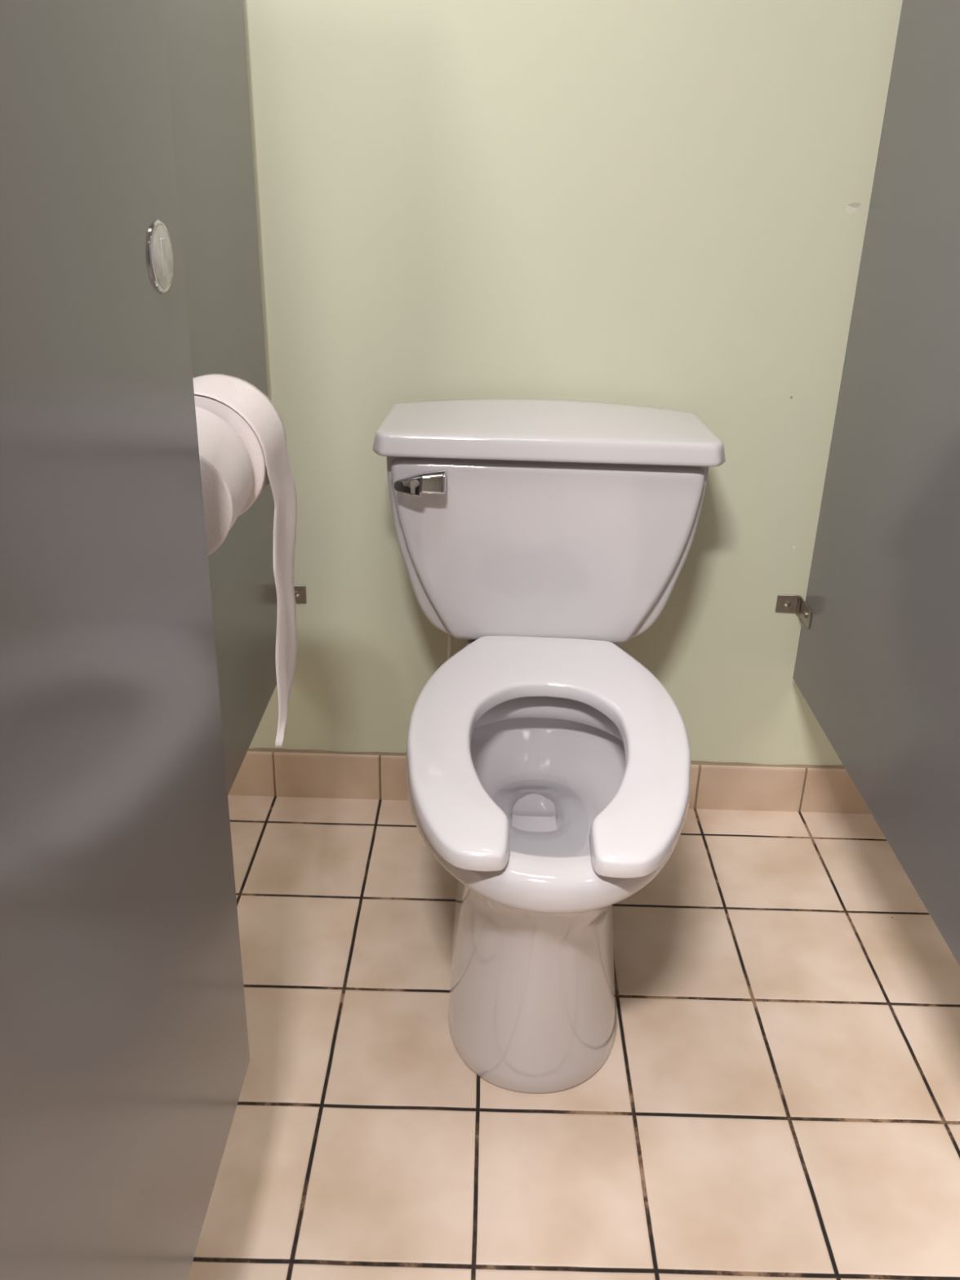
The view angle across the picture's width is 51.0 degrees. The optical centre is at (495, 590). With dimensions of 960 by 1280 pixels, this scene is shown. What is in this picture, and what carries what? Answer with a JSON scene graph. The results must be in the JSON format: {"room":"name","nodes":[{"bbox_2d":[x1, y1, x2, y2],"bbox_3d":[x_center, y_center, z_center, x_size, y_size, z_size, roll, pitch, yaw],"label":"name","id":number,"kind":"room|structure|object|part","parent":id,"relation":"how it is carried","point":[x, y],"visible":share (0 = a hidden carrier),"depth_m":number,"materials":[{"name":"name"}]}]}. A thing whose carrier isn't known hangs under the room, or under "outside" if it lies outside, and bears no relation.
{"room":"public restroom stall","nodes":[
{"label":"public restroom stall","id":0,"kind":"room"},
{"bbox_2d":[243,0,902,765],"bbox_3d":[0.096,-0.736,1.561,5.400,2.450,0.100,2,23,0],"label":"wall","id":1,"kind":"structure","parent":0,"point":[664,204],"depth_m":1.60,"materials":[{"name":"green paint"}]},
{"bbox_2d":[160,0,306,795],"bbox_3d":[-0.364,-0.274,0.873,0.076,1.504,1.530,2,23,0],"label":"partition panel","id":2,"kind":"object","parent":1,"relation":"attached to","point":[206,47],"visible":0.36,"depth_m":1.40,"materials":[{"name":"grey metal"}]},
{"bbox_3d":[-0.328,-0.127,1.025,0.086,0.070,0.290,2,23,0],"label":"dispenser","id":3,"kind":"object","parent":2,"relation":"attached to","visible":0},
{"bbox_2d":[195,406,253,556],"bbox_3d":[-0.314,-0.102,0.980,0.142,0.137,0.114,2,23,0],"label":"toilet paper roll","id":4,"kind":"object","parent":3,"relation":"on","point":[226,468],"visible":0.33,"depth_m":0.94,"materials":[{"name":"white paper"}]},
{"bbox_2d":[192,373,297,746],"bbox_3d":[-0.309,-0.037,1.134,0.148,0.394,0.157,2,23,0],"label":"toilet paper roll","id":5,"kind":"object","parent":3,"relation":"on","point":[243,406],"visible":0.55,"depth_m":1.09,"materials":[{"name":"white paper"}]},
{"bbox_2d":[447,634,453,659],"bbox_3d":[-0.082,0.160,1.821,0.052,0.322,0.103,2,23,0],"label":"pipe","id":6,"kind":"object","parent":1,"relation":"attached to","point":[450,637],"visible":0.02,"depth_m":1.78,"materials":[{"name":"silver metal"}]},
{"bbox_2d":[247,747,844,768],"bbox_3d":[0.061,0.322,1.942,5.400,0.005,0.008,2,23,0],"label":"trim","id":7,"kind":"structure","parent":1,"relation":"attached to","point":[254,749],"depth_m":1.94,"materials":[{"name":"beige tile"}]},
{"bbox_2d":[228,751,871,813],"bbox_3d":[0.059,0.370,1.960,5.400,0.100,0.010,2,23,0],"label":"baseboard","id":8,"kind":"structure","parent":1,"relation":"attached to","point":[269,774],"depth_m":1.96,"materials":[{"name":"beige tile"}]},
{"bbox_2d":[775,0,959,966],"bbox_3d":[0.557,-0.248,0.878,0.068,1.498,1.530,2,23,0],"label":"partition panel","id":9,"kind":"object","parent":1,"relation":"attached to","point":[877,666],"visible":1,"depth_m":1.37,"materials":[{"name":"grey metal"}]},
{"bbox_2d":[187,795,959,1279],"bbox_3d":[0.046,1.205,0.141,5.400,0.050,4.010,2,23,0],"label":"floor","id":10,"kind":"structure","parent":0,"point":[775,1095],"depth_m":1.37,"materials":[{"name":"beige tile"}]},
{"bbox_2d":[372,399,725,1093],"bbox_3d":[0.068,0.197,1.463,0.526,0.802,0.760,2,23,0],"label":"toilet","id":11,"kind":"object","parent":10,"relation":"on","point":[548,768],"visible":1,"depth_m":1.48,"materials":[{"name":"white ceramic"}]},
{"bbox_3d":[-0.128,-0.158,1.484,0.041,0.029,0.033,2,23,0],"label":"handle","id":12,"kind":"part","parent":11,"relation":"part of","materials":[{"name":"silver metal"}]},
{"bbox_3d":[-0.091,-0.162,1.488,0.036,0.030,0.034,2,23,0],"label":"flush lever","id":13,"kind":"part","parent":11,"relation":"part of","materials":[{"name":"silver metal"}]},
{"bbox_3d":[0.076,-0.094,1.639,0.491,0.326,0.196,2,23,0],"label":"tank","id":14,"kind":"part","parent":11,"relation":"part of","materials":[{"name":"white ceramic"}]},
{"bbox_3d":[0.071,0.192,1.354,0.379,0.024,0.549,2,24,1],"label":"seat","id":15,"kind":"part","parent":11,"relation":"part of","materials":[{"name":"white plastic"}]},
{"bbox_3d":[0.081,-0.254,1.569,0.526,0.050,0.219,2,23,0],"label":"tank lid","id":16,"kind":"part","parent":11,"relation":"part of","materials":[{"name":"white ceramic"}]},
{"bbox_3d":[-0.336,0.155,0.228,0.177,1.800,0.060,2,23,0],"label":"pilaster","id":17,"kind":"object","parent":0,"visible":0},
{"bbox_2d":[0,0,249,1279],"bbox_3d":[-0.251,-0.094,0.497,0.029,1.542,0.610,2,23,0],"label":"door","id":18,"kind":"structure","parent":17,"relation":"attached to","point":[125,1055],"depth_m":0.62,"materials":[{"name":"grey metal"}]},
{"bbox_3d":[-0.235,-0.235,0.709,0.002,0.049,0.049,2,23,0],"label":"latch plate","id":19,"kind":"part","parent":18,"relation":"part of","materials":[{"name":"silver metal"}]}
]}

